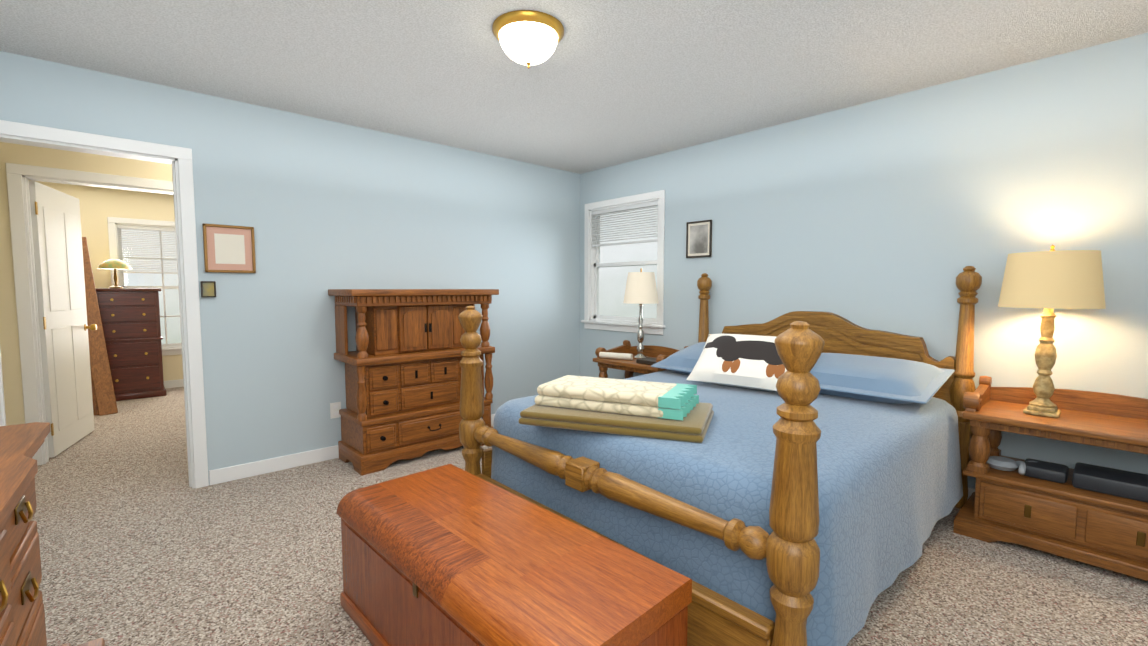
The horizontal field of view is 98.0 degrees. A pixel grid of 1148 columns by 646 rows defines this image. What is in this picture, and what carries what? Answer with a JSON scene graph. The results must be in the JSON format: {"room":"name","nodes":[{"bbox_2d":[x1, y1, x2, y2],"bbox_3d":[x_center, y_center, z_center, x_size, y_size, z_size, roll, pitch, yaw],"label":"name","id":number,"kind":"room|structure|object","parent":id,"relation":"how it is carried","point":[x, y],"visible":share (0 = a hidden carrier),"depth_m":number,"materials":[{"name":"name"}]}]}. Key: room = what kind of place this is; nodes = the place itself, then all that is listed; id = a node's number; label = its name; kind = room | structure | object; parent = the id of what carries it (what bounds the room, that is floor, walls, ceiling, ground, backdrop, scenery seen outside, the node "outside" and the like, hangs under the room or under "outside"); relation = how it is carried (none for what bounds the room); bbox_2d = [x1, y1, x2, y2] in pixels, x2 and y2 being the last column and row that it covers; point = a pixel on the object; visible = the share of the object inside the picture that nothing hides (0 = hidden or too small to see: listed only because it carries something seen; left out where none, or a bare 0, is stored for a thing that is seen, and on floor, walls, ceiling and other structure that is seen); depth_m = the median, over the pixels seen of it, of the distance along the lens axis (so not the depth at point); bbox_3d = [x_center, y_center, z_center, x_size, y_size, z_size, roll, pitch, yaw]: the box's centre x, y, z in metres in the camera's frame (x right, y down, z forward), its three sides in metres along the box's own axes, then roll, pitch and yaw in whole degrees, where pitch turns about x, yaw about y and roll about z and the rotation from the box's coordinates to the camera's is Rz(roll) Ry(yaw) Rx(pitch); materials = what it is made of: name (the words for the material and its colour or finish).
{"room":"bedroom","nodes":[
{"label":"bedroom","id":0,"kind":"room"},
{"bbox_2d":[0,142,182,425],"bbox_3d":[-2.920,-0.268,4.334,3.210,2.440,0.120,-4,5,-42],"label":"wall","id":1,"kind":"structure","parent":0,"point":[99,206],"depth_m":3.61,"materials":[{"name":"beige paint"}]},
{"bbox_2d":[29,181,96,457],"bbox_3d":[-4.003,-0.034,3.961,0.286,1.998,0.796,-4,5,-42],"label":"door","id":2,"kind":"structure","parent":1,"relation":"in","point":[64,327],"depth_m":3.85,"materials":[{"name":"white wood"}]},
{"bbox_2d":[107,217,181,355],"bbox_3d":[-5.008,-0.439,6.372,1.360,1.675,0.165,-4,5,-42],"label":"window","id":3,"kind":"structure","parent":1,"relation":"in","point":[115,225],"depth_m":6.11,"materials":[{"name":"white"}]},
{"bbox_2d":[0,51,579,484],"bbox_3d":[-1.565,-0.237,3.866,4.540,2.440,0.120,-4,5,-42],"label":"wall","id":4,"kind":"structure","parent":0,"point":[320,205],"depth_m":3.54,"materials":[{"name":"blue paint"}]},
{"bbox_2d":[0,120,208,488],"bbox_3d":[-2.711,0.006,2.837,0.930,2.095,0.156,-4,5,-42],"label":"door frame","id":5,"kind":"structure","parent":4,"relation":"attached to","point":[180,188],"depth_m":2.73,"materials":[{"name":"white wood"}]},
{"bbox_2d":[200,281,215,296],"bbox_3d":[-2.283,-0.211,3.114,0.075,0.100,0.020,-4,5,-42],"label":"picture","id":6,"kind":"object","parent":4,"relation":"attached to","point":[208,288],"visible":1,"depth_m":3.11,"materials":[{"name":"brown"}]},
{"bbox_2d":[202,223,255,272],"bbox_3d":[-2.192,-0.471,3.179,0.270,0.300,0.020,-4,5,-42],"label":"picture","id":7,"kind":"object","parent":4,"relation":"attached to","point":[229,248],"visible":1,"depth_m":3.17,"materials":[{"name":"beige"}]},
{"bbox_2d":[330,402,340,418],"bbox_3d":[-1.752,0.641,3.666,0.075,0.115,0.008,-4,5,-42],"label":"electrical outlet plate","id":8,"kind":"object","parent":4,"relation":"attached to","point":[335,407],"visible":0.88,"depth_m":3.66,"materials":[{"name":"white plastic"}]},
{"bbox_2d":[209,414,494,484],"bbox_3d":[-1.134,0.913,4.244,3.200,0.095,0.017,-4,5,-42],"label":"baseboard","id":9,"kind":"structure","parent":4,"relation":"attached to","point":[236,472],"depth_m":3.40,"materials":[{"name":"white"}]},
{"bbox_2d":[0,0,1147,173],"bbox_3d":[-1.419,-1.484,3.494,4.710,0.100,9.140,-4,5,-42],"label":"ceiling","id":10,"kind":"structure","parent":0,"point":[607,83],"depth_m":2.56,"materials":[{"name":"white paint"}]},
{"bbox_2d":[492,10,563,68],"bbox_3d":[-0.210,-1.266,2.307,0.330,0.175,0.330,-4,5,-42],"label":"flush light","id":11,"kind":"object","parent":10,"relation":"attached to","point":[528,37],"visible":1,"depth_m":2.21,"materials":[{"name":"white glass"}]},
{"bbox_2d":[31,387,1147,645],"bbox_3d":[-1.419,1.050,3.666,4.710,0.100,9.140,-4,5,-42],"label":"floor","id":12,"kind":"structure","parent":0,"point":[141,543],"depth_m":2.22,"materials":[{"name":"carpet"}]},
{"bbox_2d":[0,422,104,645],"bbox_3d":[-1.095,0.766,0.684,0.535,0.870,1.710,-3,5,-40],"label":"dresser","id":13,"kind":"object","parent":12,"relation":"on","point":[22,617],"visible":1,"depth_m":1.18,"materials":[{"name":"brown wood"}]},
{"bbox_2d":[82,237,117,415],"bbox_3d":[-5.097,-0.008,5.145,0.499,1.827,1.005,-4,5,-42],"label":"rails","id":14,"kind":"object","parent":12,"relation":"on","point":[103,398],"visible":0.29,"depth_m":5.09,"materials":[{"name":"brown wood"}]},
{"bbox_2d":[95,288,166,400],"bbox_3d":[-5.150,0.227,5.785,0.590,1.255,0.516,-4,5,-42],"label":"dresser","id":15,"kind":"object","parent":12,"relation":"on","point":[130,320],"visible":0.85,"depth_m":5.63,"materials":[{"name":"brown wood"}]},
{"bbox_2d":[97,259,131,287],"bbox_3d":[-5.242,-0.564,5.698,0.300,0.335,0.300,-4,5,-42],"label":"lamp","id":16,"kind":"object","parent":15,"relation":"on","point":[114,264],"visible":1,"depth_m":5.64,"materials":[{"name":"gold metal"}]},
{"bbox_2d":[164,379,183,387],"bbox_3d":[-4.856,0.758,6.531,3.270,0.095,0.014,-4,5,-42],"label":"baseboard","id":17,"kind":"structure","parent":12,"relation":"on","point":[171,383],"depth_m":6.32,"materials":[{"name":"white"}]},
{"bbox_2d":[328,289,498,475],"bbox_3d":[-1.177,0.366,3.807,1.130,1.245,0.509,-4,5,-42],"label":"dresser","id":18,"kind":"object","parent":12,"relation":"on","point":[402,375],"visible":0.9,"depth_m":3.56,"materials":[{"name":"brown wood"}]},
{"bbox_2d":[336,464,691,645],"bbox_3d":[-0.298,0.909,1.669,0.504,0.450,1.270,-4,5,-44],"label":"cedar chest","id":19,"kind":"object","parent":12,"relation":"on","point":[448,555],"visible":1,"depth_m":1.49,"materials":[{"name":"brown wood"}]},
{"bbox_2d":[593,340,688,378],"bbox_3d":[0.590,0.569,4.371,0.480,0.765,0.764,-4,5,-42],"label":"nightstand","id":20,"kind":"object","parent":12,"relation":"on","point":[621,357],"visible":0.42,"depth_m":4.38,"materials":[{"name":"brown wood"}]},
{"bbox_2d":[623,268,658,358],"bbox_3d":[0.590,-0.085,4.408,0.310,0.800,0.310,-4,5,-42],"label":"lamp","id":21,"kind":"object","parent":20,"relation":"on","point":[641,289],"visible":1,"depth_m":4.29,"materials":[{"name":"beige fabric"}]},
{"bbox_2d":[458,266,981,645],"bbox_3d":[0.832,0.374,2.728,2.298,1.376,1.844,-4,5,-42],"label":"bed","id":22,"kind":"object","parent":12,"relation":"on","point":[796,478],"visible":0.96,"depth_m":1.99,"materials":[{"name":"blue fabric"}]},
{"bbox_2d":[953,376,1147,580],"bbox_3d":[2.426,0.705,2.362,0.480,0.765,0.904,-4,5,-42],"label":"nightstand","id":23,"kind":"object","parent":12,"relation":"on","point":[1094,515],"visible":1,"depth_m":2.35,"materials":[{"name":"brown wood"}]},
{"bbox_2d":[998,245,1105,417],"bbox_3d":[2.311,0.034,2.435,0.380,0.830,0.380,-4,5,-42],"label":"lamp","id":24,"kind":"object","parent":23,"relation":"on","point":[1050,280],"visible":1,"depth_m":2.33,"materials":[{"name":"beige fabric"}]},
{"bbox_2d":[580,33,1147,488],"bbox_3d":[1.732,-0.214,3.531,0.120,2.440,4.820,-4,5,-42],"label":"wall","id":25,"kind":"structure","parent":0,"point":[896,213],"depth_m":2.94,"materials":[{"name":"blue paint"}]},
{"bbox_2d":[581,190,665,334],"bbox_3d":[0.489,-0.561,4.840,0.165,1.285,1.060,-4,5,-42],"label":"window","id":26,"kind":"structure","parent":25,"relation":"in","point":[594,212],"depth_m":4.85,"materials":[{"name":"white"}]},
{"bbox_2d":[686,220,711,257],"bbox_3d":[1.039,-0.697,4.153,0.020,0.300,0.240,-4,5,-42],"label":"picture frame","id":27,"kind":"object","parent":25,"relation":"attached to","point":[698,239],"visible":1,"depth_m":4.15,"materials":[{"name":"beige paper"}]},
{"bbox_2d":[967,487,974,499],"bbox_3d":[1.642,0.956,3.608,0.017,0.095,4.700,-4,5,-42],"label":"baseboard","id":28,"kind":"structure","parent":25,"relation":"attached to","point":[970,490],"depth_m":2.89,"materials":[{"name":"white"}]}
]}

